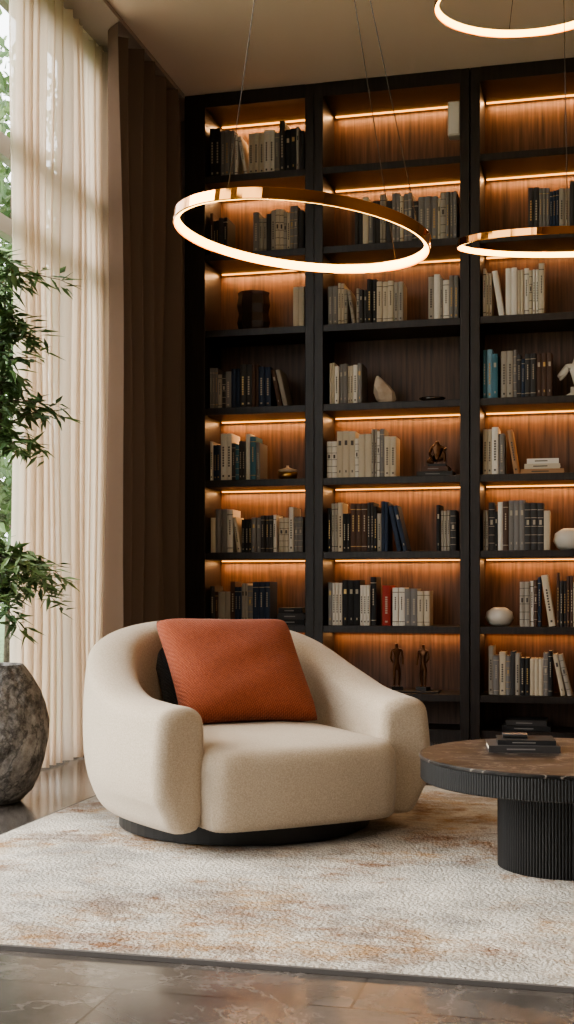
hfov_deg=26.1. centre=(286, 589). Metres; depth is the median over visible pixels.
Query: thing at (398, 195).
book
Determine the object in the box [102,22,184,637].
drape
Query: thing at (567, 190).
book
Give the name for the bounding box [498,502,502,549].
book
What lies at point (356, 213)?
book
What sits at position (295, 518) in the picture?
book
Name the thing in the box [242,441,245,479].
book
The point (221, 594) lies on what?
book
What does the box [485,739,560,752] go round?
book
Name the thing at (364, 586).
book
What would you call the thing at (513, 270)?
book
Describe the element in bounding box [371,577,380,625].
book
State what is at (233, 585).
book
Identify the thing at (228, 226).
book
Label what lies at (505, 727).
book
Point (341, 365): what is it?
book
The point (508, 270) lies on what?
book
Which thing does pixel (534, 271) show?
book
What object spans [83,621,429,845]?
armchair
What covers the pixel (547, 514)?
book
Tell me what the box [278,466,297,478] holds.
trinket box
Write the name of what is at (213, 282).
bookcase
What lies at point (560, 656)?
book
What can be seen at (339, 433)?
book
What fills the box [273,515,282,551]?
book
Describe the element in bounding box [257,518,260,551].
book
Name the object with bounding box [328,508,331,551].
book
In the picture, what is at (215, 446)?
book
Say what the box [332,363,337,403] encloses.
book
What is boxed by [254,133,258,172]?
book
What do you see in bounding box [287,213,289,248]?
book
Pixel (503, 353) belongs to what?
book
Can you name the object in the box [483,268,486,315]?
book
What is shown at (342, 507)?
book
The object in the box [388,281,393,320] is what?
book
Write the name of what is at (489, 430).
book
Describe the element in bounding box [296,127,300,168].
book
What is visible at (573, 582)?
book
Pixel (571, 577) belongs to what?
book
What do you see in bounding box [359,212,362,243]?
book
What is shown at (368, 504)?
book
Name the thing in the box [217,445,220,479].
book
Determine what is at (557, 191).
book
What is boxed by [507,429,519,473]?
book
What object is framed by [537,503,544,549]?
book
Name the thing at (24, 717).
potted tree
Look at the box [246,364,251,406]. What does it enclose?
book
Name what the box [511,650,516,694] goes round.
book
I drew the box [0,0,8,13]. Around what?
wall
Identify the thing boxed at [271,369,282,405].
book
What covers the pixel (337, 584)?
book
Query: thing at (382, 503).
book
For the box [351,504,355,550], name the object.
book
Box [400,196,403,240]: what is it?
book
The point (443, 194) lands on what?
book
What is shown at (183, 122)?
wall
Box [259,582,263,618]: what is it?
book
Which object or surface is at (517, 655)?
book
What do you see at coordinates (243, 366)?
book
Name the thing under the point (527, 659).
book
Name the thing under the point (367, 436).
book
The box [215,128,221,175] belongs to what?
book
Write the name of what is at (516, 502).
book
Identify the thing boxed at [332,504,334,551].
book
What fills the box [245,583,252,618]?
book
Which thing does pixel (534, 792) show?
coffee table
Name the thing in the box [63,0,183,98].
rail
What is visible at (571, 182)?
book
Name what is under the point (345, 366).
book
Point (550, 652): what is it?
book
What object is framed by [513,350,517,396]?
book
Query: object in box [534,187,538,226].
book
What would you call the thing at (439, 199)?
book
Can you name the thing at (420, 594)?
book
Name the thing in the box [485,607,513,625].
vase
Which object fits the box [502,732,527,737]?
case
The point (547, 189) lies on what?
book
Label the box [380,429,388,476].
book
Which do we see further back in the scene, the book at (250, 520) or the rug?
the book at (250, 520)
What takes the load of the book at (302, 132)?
on the bookcase at (213, 282)
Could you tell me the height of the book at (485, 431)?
0.252 m
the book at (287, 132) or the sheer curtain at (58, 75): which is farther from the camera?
the book at (287, 132)
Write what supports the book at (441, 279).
on the bookcase at (418, 356)
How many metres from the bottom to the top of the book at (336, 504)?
0.274 m
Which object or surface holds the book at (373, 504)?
on the bookcase at (418, 356)
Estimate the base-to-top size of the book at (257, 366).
0.247 m
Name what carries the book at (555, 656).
on the bookcase at (518, 129)
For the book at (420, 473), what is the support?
on the bookcase at (418, 356)
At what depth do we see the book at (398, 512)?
6.93 m
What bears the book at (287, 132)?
on the bookcase at (213, 282)
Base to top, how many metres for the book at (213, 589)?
0.221 m
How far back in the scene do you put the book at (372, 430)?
6.97 m
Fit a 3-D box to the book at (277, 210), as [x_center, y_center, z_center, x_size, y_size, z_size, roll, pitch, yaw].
[-0.034,-2.059,7.184,0.022,0.244,0.180,0,0,14]
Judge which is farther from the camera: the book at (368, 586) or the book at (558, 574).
the book at (368, 586)
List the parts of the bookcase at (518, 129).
panel, panel, shelf, shelf, shelf, shelf, shelf, shelf, shelf, shelf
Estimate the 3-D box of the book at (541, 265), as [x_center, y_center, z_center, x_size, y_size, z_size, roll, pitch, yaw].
[1.401,-1.637,6.815,0.029,0.281,0.158,0,0,14]
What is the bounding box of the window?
[0,0,11,243]
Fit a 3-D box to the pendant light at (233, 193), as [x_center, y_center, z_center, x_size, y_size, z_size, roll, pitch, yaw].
[0.047,-1.963,3.943,0.818,1.792,0.820,0,0,7]
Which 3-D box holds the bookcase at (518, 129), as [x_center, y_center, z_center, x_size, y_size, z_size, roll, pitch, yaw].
[1.468,-1.009,6.848,0.872,3.698,0.340,0,0,14]
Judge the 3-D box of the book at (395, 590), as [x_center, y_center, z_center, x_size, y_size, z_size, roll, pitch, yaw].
[0.625,0.093,7.012,0.033,0.213,0.166,0,0,14]
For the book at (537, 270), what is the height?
0.250 m
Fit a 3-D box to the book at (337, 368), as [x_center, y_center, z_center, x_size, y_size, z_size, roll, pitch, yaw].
[0.301,-1.157,7.092,0.023,0.216,0.175,0,0,14]
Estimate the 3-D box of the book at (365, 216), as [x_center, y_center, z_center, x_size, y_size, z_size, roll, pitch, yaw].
[0.461,-2.074,7.061,0.032,0.276,0.170,0,0,14]
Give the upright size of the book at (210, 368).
0.238 m
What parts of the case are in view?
lid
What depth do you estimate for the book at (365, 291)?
6.98 m
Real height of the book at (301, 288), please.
0.231 m
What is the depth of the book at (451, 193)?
6.86 m
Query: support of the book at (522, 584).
on the bookcase at (518, 129)
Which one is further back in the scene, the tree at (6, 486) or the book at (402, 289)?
the tree at (6, 486)
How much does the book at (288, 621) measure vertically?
0.032 m
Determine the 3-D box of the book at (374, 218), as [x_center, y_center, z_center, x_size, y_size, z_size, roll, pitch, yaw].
[0.508,-2.059,7.037,0.020,0.246,0.158,0,0,14]
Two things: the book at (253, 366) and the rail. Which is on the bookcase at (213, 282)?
the book at (253, 366)
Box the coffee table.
[419,738,573,880]
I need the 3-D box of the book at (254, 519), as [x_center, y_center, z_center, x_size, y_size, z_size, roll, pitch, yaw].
[-0.173,-0.317,7.204,0.026,0.201,0.158,0,0,14]
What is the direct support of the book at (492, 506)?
on the bookcase at (518, 129)
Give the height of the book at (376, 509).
0.253 m
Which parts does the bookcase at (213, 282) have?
panel, panel, shelf, shelf, shelf, shelf, shelf, shelf, panel, shelf, panel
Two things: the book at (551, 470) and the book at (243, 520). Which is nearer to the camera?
the book at (551, 470)
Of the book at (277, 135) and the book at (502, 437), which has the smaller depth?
the book at (502, 437)
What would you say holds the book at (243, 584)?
on the bookcase at (213, 282)
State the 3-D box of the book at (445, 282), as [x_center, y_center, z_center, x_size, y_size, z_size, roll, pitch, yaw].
[0.902,-1.607,6.958,0.034,0.221,0.178,0,0,14]
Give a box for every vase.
[237,290,269,328]
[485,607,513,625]
[553,528,573,549]
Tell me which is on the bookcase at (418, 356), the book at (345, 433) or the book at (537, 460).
the book at (345, 433)
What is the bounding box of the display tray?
[394,689,441,693]
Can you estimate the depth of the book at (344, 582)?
7.01 m
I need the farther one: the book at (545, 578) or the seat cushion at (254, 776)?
the book at (545, 578)
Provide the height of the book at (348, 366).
0.216 m
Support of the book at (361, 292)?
on the bookcase at (418, 356)
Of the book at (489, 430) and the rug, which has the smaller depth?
the rug
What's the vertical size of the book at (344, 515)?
0.215 m
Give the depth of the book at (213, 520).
7.18 m
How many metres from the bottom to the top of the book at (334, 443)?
0.210 m
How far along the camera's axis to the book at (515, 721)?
6.77 m
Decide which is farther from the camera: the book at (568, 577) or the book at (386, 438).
the book at (386, 438)
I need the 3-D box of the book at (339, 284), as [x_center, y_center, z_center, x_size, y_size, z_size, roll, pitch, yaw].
[0.317,-1.616,7.096,0.016,0.239,0.178,0,0,14]
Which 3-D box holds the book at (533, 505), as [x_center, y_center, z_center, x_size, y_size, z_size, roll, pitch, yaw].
[1.364,-0.346,6.826,0.032,0.259,0.159,0,0,14]
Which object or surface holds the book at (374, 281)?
on the bookcase at (418, 356)
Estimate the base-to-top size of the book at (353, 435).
0.264 m
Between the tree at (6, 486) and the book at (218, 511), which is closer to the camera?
the book at (218, 511)
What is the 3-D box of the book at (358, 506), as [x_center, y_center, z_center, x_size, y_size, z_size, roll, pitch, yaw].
[0.425,-0.351,7.071,0.030,0.270,0.177,0,0,14]
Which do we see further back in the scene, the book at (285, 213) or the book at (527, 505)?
the book at (285, 213)
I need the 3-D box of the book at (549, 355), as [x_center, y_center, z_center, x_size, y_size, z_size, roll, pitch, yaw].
[1.447,-1.168,6.817,0.028,0.240,0.175,0,0,14]
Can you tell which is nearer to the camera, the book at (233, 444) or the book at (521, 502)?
the book at (521, 502)
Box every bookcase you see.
[185,84,313,638]
[314,68,469,741]
[470,57,573,739]
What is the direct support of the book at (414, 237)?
on the bookcase at (418, 356)
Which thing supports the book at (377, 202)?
on the bookcase at (418, 356)
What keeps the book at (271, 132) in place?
on the bookcase at (213, 282)
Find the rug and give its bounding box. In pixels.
[0,785,573,992]
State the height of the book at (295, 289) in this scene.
0.230 m
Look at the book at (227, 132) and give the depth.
7.16 m
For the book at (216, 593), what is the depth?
7.19 m
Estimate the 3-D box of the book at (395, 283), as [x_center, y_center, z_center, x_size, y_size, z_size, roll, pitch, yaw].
[0.632,-1.610,7.031,0.026,0.227,0.184,0,0,14]
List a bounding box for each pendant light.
[173,0,430,273]
[434,0,573,37]
[457,0,573,257]
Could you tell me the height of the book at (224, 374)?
0.205 m
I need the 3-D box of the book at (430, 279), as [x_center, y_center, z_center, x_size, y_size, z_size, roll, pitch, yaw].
[0.822,-1.619,6.981,0.031,0.245,0.182,0,0,14]
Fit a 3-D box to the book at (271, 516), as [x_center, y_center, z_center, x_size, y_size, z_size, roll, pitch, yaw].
[-0.071,-0.322,7.191,0.023,0.210,0.184,0,0,14]
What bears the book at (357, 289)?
on the bookcase at (418, 356)
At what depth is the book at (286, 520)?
7.08 m
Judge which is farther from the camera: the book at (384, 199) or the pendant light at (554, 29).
the book at (384, 199)
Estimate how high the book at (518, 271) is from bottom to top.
0.252 m
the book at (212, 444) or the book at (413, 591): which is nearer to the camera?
the book at (413, 591)
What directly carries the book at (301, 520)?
on the bookcase at (213, 282)
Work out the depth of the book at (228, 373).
7.16 m
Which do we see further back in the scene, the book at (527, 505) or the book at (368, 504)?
the book at (368, 504)
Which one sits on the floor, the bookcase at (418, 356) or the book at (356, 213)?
the bookcase at (418, 356)
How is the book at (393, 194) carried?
on the bookcase at (418, 356)
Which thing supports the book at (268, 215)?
on the bookcase at (213, 282)
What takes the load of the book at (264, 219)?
on the bookcase at (213, 282)
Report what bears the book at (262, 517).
on the bookcase at (213, 282)
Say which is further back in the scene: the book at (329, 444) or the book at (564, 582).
the book at (329, 444)
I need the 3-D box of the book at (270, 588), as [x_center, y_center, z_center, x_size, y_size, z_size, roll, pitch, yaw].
[-0.094,0.076,7.197,0.032,0.246,0.174,0,0,14]
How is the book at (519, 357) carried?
on the bookcase at (518, 129)
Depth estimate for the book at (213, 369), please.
7.18 m
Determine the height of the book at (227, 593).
0.191 m
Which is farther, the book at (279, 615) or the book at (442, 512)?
the book at (279, 615)
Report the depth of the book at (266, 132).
7.11 m
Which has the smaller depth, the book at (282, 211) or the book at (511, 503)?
the book at (511, 503)
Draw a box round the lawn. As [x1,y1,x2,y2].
[0,608,4,661]
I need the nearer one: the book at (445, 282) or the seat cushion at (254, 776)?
the seat cushion at (254, 776)
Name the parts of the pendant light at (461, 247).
ring frame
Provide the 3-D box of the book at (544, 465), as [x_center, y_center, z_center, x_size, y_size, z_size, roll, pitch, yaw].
[1.408,-0.674,6.831,0.190,0.027,0.191,0,0,13]
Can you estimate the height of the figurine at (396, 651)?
0.261 m
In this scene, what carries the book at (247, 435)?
on the bookcase at (213, 282)
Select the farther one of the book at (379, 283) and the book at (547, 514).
the book at (379, 283)
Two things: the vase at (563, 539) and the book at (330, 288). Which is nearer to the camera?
the vase at (563, 539)
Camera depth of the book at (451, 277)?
6.87 m
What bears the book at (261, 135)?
on the bookcase at (213, 282)
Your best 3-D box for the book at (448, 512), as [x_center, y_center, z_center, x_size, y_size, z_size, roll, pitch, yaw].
[0.915,-0.329,6.952,0.016,0.224,0.168,0,0,14]
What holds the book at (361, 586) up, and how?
on the bookcase at (418, 356)
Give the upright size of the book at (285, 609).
0.032 m
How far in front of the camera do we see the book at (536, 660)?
6.75 m
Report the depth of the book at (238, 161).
7.16 m
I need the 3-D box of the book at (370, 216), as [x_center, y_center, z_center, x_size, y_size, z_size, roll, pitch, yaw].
[0.490,-2.060,7.058,0.023,0.247,0.166,0,0,14]
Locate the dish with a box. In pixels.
[419,396,444,400]
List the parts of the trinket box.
lid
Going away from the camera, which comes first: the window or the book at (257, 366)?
the window
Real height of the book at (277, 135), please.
0.234 m
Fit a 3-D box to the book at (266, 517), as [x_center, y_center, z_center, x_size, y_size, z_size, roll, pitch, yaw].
[-0.092,-0.322,7.208,0.023,0.211,0.184,0,0,14]
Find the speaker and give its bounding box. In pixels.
[448,101,459,139]
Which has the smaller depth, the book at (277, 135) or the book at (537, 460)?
the book at (537, 460)
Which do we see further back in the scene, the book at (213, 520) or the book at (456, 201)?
the book at (213, 520)
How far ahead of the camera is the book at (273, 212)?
7.10 m
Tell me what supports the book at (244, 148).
on the bookcase at (213, 282)
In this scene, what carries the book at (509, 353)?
on the bookcase at (518, 129)
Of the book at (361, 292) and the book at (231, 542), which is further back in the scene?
the book at (231, 542)
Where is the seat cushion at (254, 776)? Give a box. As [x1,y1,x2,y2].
[198,721,395,832]
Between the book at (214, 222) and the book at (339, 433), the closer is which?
the book at (339, 433)
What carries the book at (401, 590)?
on the bookcase at (418, 356)
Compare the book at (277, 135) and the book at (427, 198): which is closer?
the book at (427, 198)
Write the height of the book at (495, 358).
0.246 m
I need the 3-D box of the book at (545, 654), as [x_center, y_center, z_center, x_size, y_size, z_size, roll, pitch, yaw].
[1.423,0.458,6.810,0.025,0.233,0.162,0,0,14]
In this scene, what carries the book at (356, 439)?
on the bookcase at (418, 356)
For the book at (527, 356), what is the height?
0.241 m
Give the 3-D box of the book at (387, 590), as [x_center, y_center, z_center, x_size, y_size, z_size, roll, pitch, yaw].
[0.577,0.087,7.028,0.045,0.225,0.175,0,0,14]
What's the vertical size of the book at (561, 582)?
0.248 m
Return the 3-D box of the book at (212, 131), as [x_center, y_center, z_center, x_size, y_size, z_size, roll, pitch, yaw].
[-0.412,-2.529,7.271,0.030,0.290,0.179,0,0,14]
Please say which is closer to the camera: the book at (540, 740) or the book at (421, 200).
the book at (540, 740)
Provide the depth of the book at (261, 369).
7.11 m
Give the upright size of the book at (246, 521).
0.190 m
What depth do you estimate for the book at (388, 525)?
6.96 m
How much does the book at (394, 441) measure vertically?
0.229 m
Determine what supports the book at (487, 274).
on the bookcase at (518, 129)
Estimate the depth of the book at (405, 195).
6.93 m
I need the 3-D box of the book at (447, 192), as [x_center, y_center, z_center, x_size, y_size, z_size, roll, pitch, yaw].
[0.909,-2.070,6.946,0.019,0.268,0.184,0,0,14]
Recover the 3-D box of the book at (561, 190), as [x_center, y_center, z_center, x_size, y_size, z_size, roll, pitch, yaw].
[1.508,-2.056,6.800,0.027,0.239,0.180,0,0,14]
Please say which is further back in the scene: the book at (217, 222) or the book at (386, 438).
the book at (217, 222)
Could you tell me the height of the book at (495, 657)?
0.216 m
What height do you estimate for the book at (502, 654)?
0.234 m
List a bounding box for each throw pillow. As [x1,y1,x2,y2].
[156,618,316,723]
[156,647,177,704]
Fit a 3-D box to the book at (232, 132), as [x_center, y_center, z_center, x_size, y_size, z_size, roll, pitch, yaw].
[-0.297,-2.521,7.247,0.026,0.272,0.164,0,0,14]
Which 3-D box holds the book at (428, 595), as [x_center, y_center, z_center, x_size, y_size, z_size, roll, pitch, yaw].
[0.796,0.103,6.979,0.033,0.194,0.159,0,0,14]
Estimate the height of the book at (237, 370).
0.230 m
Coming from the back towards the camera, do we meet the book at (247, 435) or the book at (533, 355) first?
the book at (247, 435)
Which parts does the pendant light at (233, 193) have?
ring frame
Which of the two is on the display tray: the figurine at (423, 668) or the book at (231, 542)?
the figurine at (423, 668)
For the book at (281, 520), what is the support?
on the bookcase at (213, 282)
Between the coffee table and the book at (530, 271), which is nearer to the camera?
the coffee table
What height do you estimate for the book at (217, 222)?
0.204 m
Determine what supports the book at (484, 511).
on the bookcase at (518, 129)
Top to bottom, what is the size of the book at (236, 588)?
0.217 m
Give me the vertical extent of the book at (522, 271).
0.252 m
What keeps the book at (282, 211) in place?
on the bookcase at (213, 282)
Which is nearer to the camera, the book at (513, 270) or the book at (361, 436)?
the book at (513, 270)
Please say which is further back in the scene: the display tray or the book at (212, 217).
the book at (212, 217)
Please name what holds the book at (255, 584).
on the bookcase at (213, 282)
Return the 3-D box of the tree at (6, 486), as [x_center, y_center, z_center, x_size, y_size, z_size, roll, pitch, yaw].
[-2.954,-1.197,11.599,2.652,4.282,2.829,0,0,10]
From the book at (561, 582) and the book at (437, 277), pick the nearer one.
the book at (561, 582)
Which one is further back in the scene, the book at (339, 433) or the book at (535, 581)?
the book at (339, 433)
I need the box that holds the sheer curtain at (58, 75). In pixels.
[9,0,108,767]
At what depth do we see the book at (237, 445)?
7.16 m
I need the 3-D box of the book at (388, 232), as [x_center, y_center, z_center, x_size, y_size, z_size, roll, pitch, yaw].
[0.592,-2.059,7.035,0.033,0.246,0.170,0,0,14]
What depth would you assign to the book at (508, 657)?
6.79 m
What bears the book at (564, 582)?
on the bookcase at (518, 129)
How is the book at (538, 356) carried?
on the bookcase at (518, 129)
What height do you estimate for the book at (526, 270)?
0.260 m
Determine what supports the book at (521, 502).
on the bookcase at (518, 129)
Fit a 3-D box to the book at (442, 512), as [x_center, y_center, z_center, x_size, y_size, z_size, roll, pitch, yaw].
[0.879,-0.328,6.955,0.016,0.224,0.159,0,0,14]
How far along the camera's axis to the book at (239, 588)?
7.15 m
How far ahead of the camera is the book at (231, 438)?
7.17 m
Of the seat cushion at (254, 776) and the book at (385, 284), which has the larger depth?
the book at (385, 284)
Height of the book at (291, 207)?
0.254 m
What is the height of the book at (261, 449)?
0.215 m
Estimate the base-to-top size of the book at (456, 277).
0.245 m
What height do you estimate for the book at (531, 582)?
0.250 m
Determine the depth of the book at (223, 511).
7.17 m
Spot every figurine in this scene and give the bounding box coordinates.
[390,643,403,689]
[416,645,430,690]
[426,441,446,465]
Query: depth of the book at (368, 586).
6.97 m
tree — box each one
[0,8,11,661]
[0,248,12,615]
[0,249,83,804]
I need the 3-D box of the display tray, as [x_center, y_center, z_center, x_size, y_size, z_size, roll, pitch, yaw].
[0.714,0.569,6.987,0.300,0.012,0.150,0,0,14]
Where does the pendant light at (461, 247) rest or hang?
hanging from the ceiling
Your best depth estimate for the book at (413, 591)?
6.91 m
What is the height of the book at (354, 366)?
0.220 m
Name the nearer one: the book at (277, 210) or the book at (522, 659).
the book at (522, 659)
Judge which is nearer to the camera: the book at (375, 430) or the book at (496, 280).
the book at (496, 280)
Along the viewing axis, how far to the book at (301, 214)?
7.08 m
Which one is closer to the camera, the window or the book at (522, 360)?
the window
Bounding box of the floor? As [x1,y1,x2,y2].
[0,742,573,1023]
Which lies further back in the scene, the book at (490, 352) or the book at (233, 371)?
the book at (233, 371)
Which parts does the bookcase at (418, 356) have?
panel, panel, shelf, shelf, shelf, shelf, shelf, shelf, shelf, shelf, panel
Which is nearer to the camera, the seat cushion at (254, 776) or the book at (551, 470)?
the seat cushion at (254, 776)
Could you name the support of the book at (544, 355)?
on the bookcase at (518, 129)
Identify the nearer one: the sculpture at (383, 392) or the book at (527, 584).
the book at (527, 584)
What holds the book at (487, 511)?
on the bookcase at (518, 129)
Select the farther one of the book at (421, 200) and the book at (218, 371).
the book at (218, 371)
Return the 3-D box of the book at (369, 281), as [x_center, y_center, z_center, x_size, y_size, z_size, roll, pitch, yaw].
[0.483,-1.622,7.049,0.026,0.250,0.176,0,0,14]
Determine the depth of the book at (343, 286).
7.01 m
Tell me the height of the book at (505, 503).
0.270 m
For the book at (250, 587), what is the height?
0.226 m
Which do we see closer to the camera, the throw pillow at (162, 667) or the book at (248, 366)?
the throw pillow at (162, 667)
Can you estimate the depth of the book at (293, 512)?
7.08 m
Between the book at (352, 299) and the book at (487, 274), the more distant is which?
the book at (352, 299)
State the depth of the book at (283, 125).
7.09 m
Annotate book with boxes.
[210,128,214,175]
[210,213,218,253]
[210,368,211,407]
[210,442,219,479]
[210,586,222,618]
[211,518,215,552]
[212,368,215,407]
[213,221,215,253]
[214,445,216,479]
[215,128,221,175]
[215,592,218,618]
[216,221,218,253]
[216,368,224,407]
[216,509,220,552]
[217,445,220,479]
[218,374,221,407]
[219,218,222,243]
[219,592,224,618]
[221,131,224,175]
[221,434,226,479]
[221,509,227,551]
[222,373,225,407]
[223,217,234,247]
[225,130,229,174]
[225,591,229,618]
[226,371,230,407]
[227,433,239,479]
[227,509,240,551]
[230,130,238,174]
[230,582,242,618]
[231,369,235,406]
[232,443,235,479]
[232,517,242,551]
[235,135,243,173]
[235,587,237,618]
[236,369,239,406]
[236,444,238,479]
[238,136,248,173]
[238,587,241,618]
[239,441,241,479]
[240,364,245,406]
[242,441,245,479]
[242,519,244,551]
[242,583,244,618]
[245,520,248,551]
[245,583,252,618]
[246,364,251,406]
[246,434,253,479]
[248,585,252,618]
[249,134,253,172]
[249,519,251,551]
[250,436,261,479]
[252,365,255,406]
[252,517,256,551]
[253,212,263,250]
[253,582,258,618]
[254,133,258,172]
[256,365,261,406]
[256,443,266,478]
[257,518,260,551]
[259,133,263,171]
[259,218,262,250]
[259,367,264,405]
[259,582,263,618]
[261,516,264,551]
[263,218,266,250]
[264,130,268,171]
[264,582,276,618]
[265,367,276,405]
[265,516,268,551]
[267,214,270,249]
[269,130,275,171]
[269,515,272,551]
[271,210,275,249]
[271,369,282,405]
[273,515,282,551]
[275,133,279,170]
[275,369,292,405]
[276,209,279,249]
[277,613,304,618]
[278,619,304,624]
[279,518,283,551]
[279,607,304,612]
[280,121,289,170]
[280,209,284,248]
[284,211,287,248]
[284,518,288,551]
[285,130,290,169]
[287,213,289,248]
[289,507,300,551]
[290,206,293,248]
[291,128,295,169]
[293,287,298,325]
[294,205,299,248]
[294,517,297,551]
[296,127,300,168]
[298,210,304,247]
[298,517,304,551]
[299,130,304,168]
[299,286,304,325]
[327,441,331,477]
[328,286,332,323]
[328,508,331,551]
[328,582,338,624]
[330,363,331,403]
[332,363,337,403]
[332,441,336,477]
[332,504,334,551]
[333,286,337,323]
[333,583,335,624]
[335,366,339,403]
[335,503,337,551]
[336,583,338,624]
[337,431,342,477]
[338,283,340,323]
[338,503,347,551]
[339,583,341,624]
[340,364,342,402]
[341,283,348,323]
[342,580,347,624]
[343,364,348,402]
[343,431,348,476]
[343,514,346,551]
[344,289,351,323]
[347,290,355,322]
[347,513,350,551]
[348,366,349,402]
[348,580,353,624]
[349,431,358,476]
[350,366,352,402]
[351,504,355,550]
[353,365,356,402]
[354,580,364,624]
[355,211,358,243]
[355,438,358,476]
[356,288,359,322]
[356,504,361,550]
[357,363,366,402]
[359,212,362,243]
[359,290,363,322]
[359,434,364,476]
[360,585,362,625]
[362,503,366,550]
[363,197,370,243]
[363,585,366,625]
[364,290,366,321]
[365,434,370,476]
[367,279,371,321]
[367,503,370,550]
[367,585,370,625]
[369,202,372,242]
[371,429,373,476]
[371,502,378,550]
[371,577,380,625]
[372,279,377,321]
[373,201,375,242]
[374,429,377,476]
[374,506,380,550]
[376,200,379,242]
[377,281,382,321]
[377,431,379,476]
[377,513,380,550]
[380,194,382,242]
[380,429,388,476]
[381,502,384,550]
[382,585,394,625]
[383,194,388,242]
[383,282,387,321]
[384,436,389,476]
[385,502,392,550]
[386,201,391,241]
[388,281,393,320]
[388,505,402,550]
[390,436,399,475]
[392,193,395,241]
[393,505,410,550]
[393,588,398,625]
[394,282,397,320]
[396,193,400,241]
[398,281,406,320]
[399,588,408,625]
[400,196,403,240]
[404,194,407,240]
[405,589,410,625]
[408,193,415,240]
[411,589,420,625]
[412,201,417,240]
[416,471,455,475]
[417,591,423,625]
[418,197,424,239]
[421,466,451,470]
[424,591,432,625]
[425,196,430,234]
[428,277,433,318]
[431,196,437,238]
[434,274,440,318]
[436,505,443,550]
[438,198,440,238]
[440,278,442,318]
[441,192,445,238]
[441,511,443,550]
[443,280,448,317]
[444,511,446,550]
[446,191,449,237]
[447,510,449,550]
[449,275,453,317]
[450,192,452,237]
[450,510,458,550]
[453,191,459,237]
[454,275,459,317]
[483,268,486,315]
[483,350,486,397]
[483,429,487,473]
[483,510,485,550]
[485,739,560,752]
[486,273,488,315]
[486,510,488,549]
[487,349,493,397]
[488,429,491,473]
[489,273,493,315]
[489,503,496,549]
[489,645,495,694]
[492,270,504,314]
[492,354,499,397]
[492,427,500,473]
[493,654,498,694]
[495,511,497,549]
[496,735,555,745]
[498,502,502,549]
[499,434,506,473]
[499,651,506,694]
[501,351,506,397]
[502,722,551,731]
[503,501,508,549]
[506,268,510,314]
[506,654,510,694]
[506,716,547,725]
[507,351,512,396]
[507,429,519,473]
[509,500,513,549]
[511,267,516,314]
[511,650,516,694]
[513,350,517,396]
[514,500,518,549]
[515,652,520,694]
[517,270,520,314]
[517,355,521,396]
[519,500,525,549]
[520,582,524,626]
[520,657,524,694]
[521,270,523,313]
[521,359,524,396]
[521,468,563,473]
[524,268,528,313]
[524,463,560,468]
[525,354,530,396]
[525,503,530,549]
[525,582,529,626]
[525,656,530,694]
[527,458,558,463]
[528,188,533,227]
[529,270,532,313]
[530,581,533,626]
[530,657,534,694]
[531,353,535,396]
[531,503,536,549]
[533,270,535,313]
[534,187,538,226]
[534,580,537,626]
[534,657,539,695]
[536,269,538,313]
[536,354,541,395]
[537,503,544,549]
[538,577,541,626]
[539,188,542,226]
[539,263,544,312]
[539,657,542,695]
[541,575,555,626]
[542,353,546,395]
[543,188,545,226]
[543,652,547,695]
[544,511,550,549]
[546,188,549,226]
[547,353,552,395]
[548,650,552,695]
[550,191,552,225]
[553,191,555,225]
[553,653,565,695]
[556,190,558,225]
[557,573,559,626]
[558,653,571,695]
[559,188,564,225]
[560,581,562,626]
[563,581,566,626]
[565,188,569,225]
[567,576,569,626]
[570,181,573,225]
[570,576,573,626]
[573,582,573,626]
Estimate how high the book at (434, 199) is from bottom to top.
0.250 m
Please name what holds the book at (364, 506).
on the bookcase at (418, 356)
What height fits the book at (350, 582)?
0.254 m
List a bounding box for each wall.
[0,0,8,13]
[181,121,184,312]
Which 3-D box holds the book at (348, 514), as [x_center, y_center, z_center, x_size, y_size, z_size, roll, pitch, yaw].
[0.365,-0.324,7.072,0.021,0.216,0.162,0,0,14]
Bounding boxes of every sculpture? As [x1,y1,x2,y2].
[374,376,395,401]
[557,360,573,394]
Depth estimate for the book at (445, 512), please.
6.88 m
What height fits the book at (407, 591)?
0.208 m
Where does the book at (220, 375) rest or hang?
on the bookcase at (213, 282)
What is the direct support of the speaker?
attached to the bookcase at (418, 356)
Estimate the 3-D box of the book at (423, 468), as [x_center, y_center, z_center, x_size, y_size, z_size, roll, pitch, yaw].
[0.840,-0.674,6.971,0.150,0.027,0.191,0,0,14]
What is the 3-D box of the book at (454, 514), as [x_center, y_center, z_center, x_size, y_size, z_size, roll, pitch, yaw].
[0.939,-0.329,6.942,0.032,0.226,0.170,0,0,14]
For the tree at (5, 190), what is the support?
on the lawn
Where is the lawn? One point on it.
(2, 626)
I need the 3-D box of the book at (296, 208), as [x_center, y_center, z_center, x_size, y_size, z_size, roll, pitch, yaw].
[0.069,-2.064,7.153,0.021,0.256,0.172,0,0,14]
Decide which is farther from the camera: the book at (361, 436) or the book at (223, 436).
the book at (223, 436)
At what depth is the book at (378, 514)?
6.96 m
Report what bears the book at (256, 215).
on the bookcase at (213, 282)
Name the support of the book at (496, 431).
on the bookcase at (518, 129)
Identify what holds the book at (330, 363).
on the bookcase at (418, 356)
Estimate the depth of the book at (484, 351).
6.81 m
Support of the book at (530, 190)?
on the bookcase at (518, 129)
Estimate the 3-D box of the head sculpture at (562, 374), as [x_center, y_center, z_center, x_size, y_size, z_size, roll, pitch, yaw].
[1.549,-1.164,6.776,0.140,0.231,0.080,0,0,14]
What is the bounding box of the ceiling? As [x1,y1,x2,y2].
[63,0,573,121]

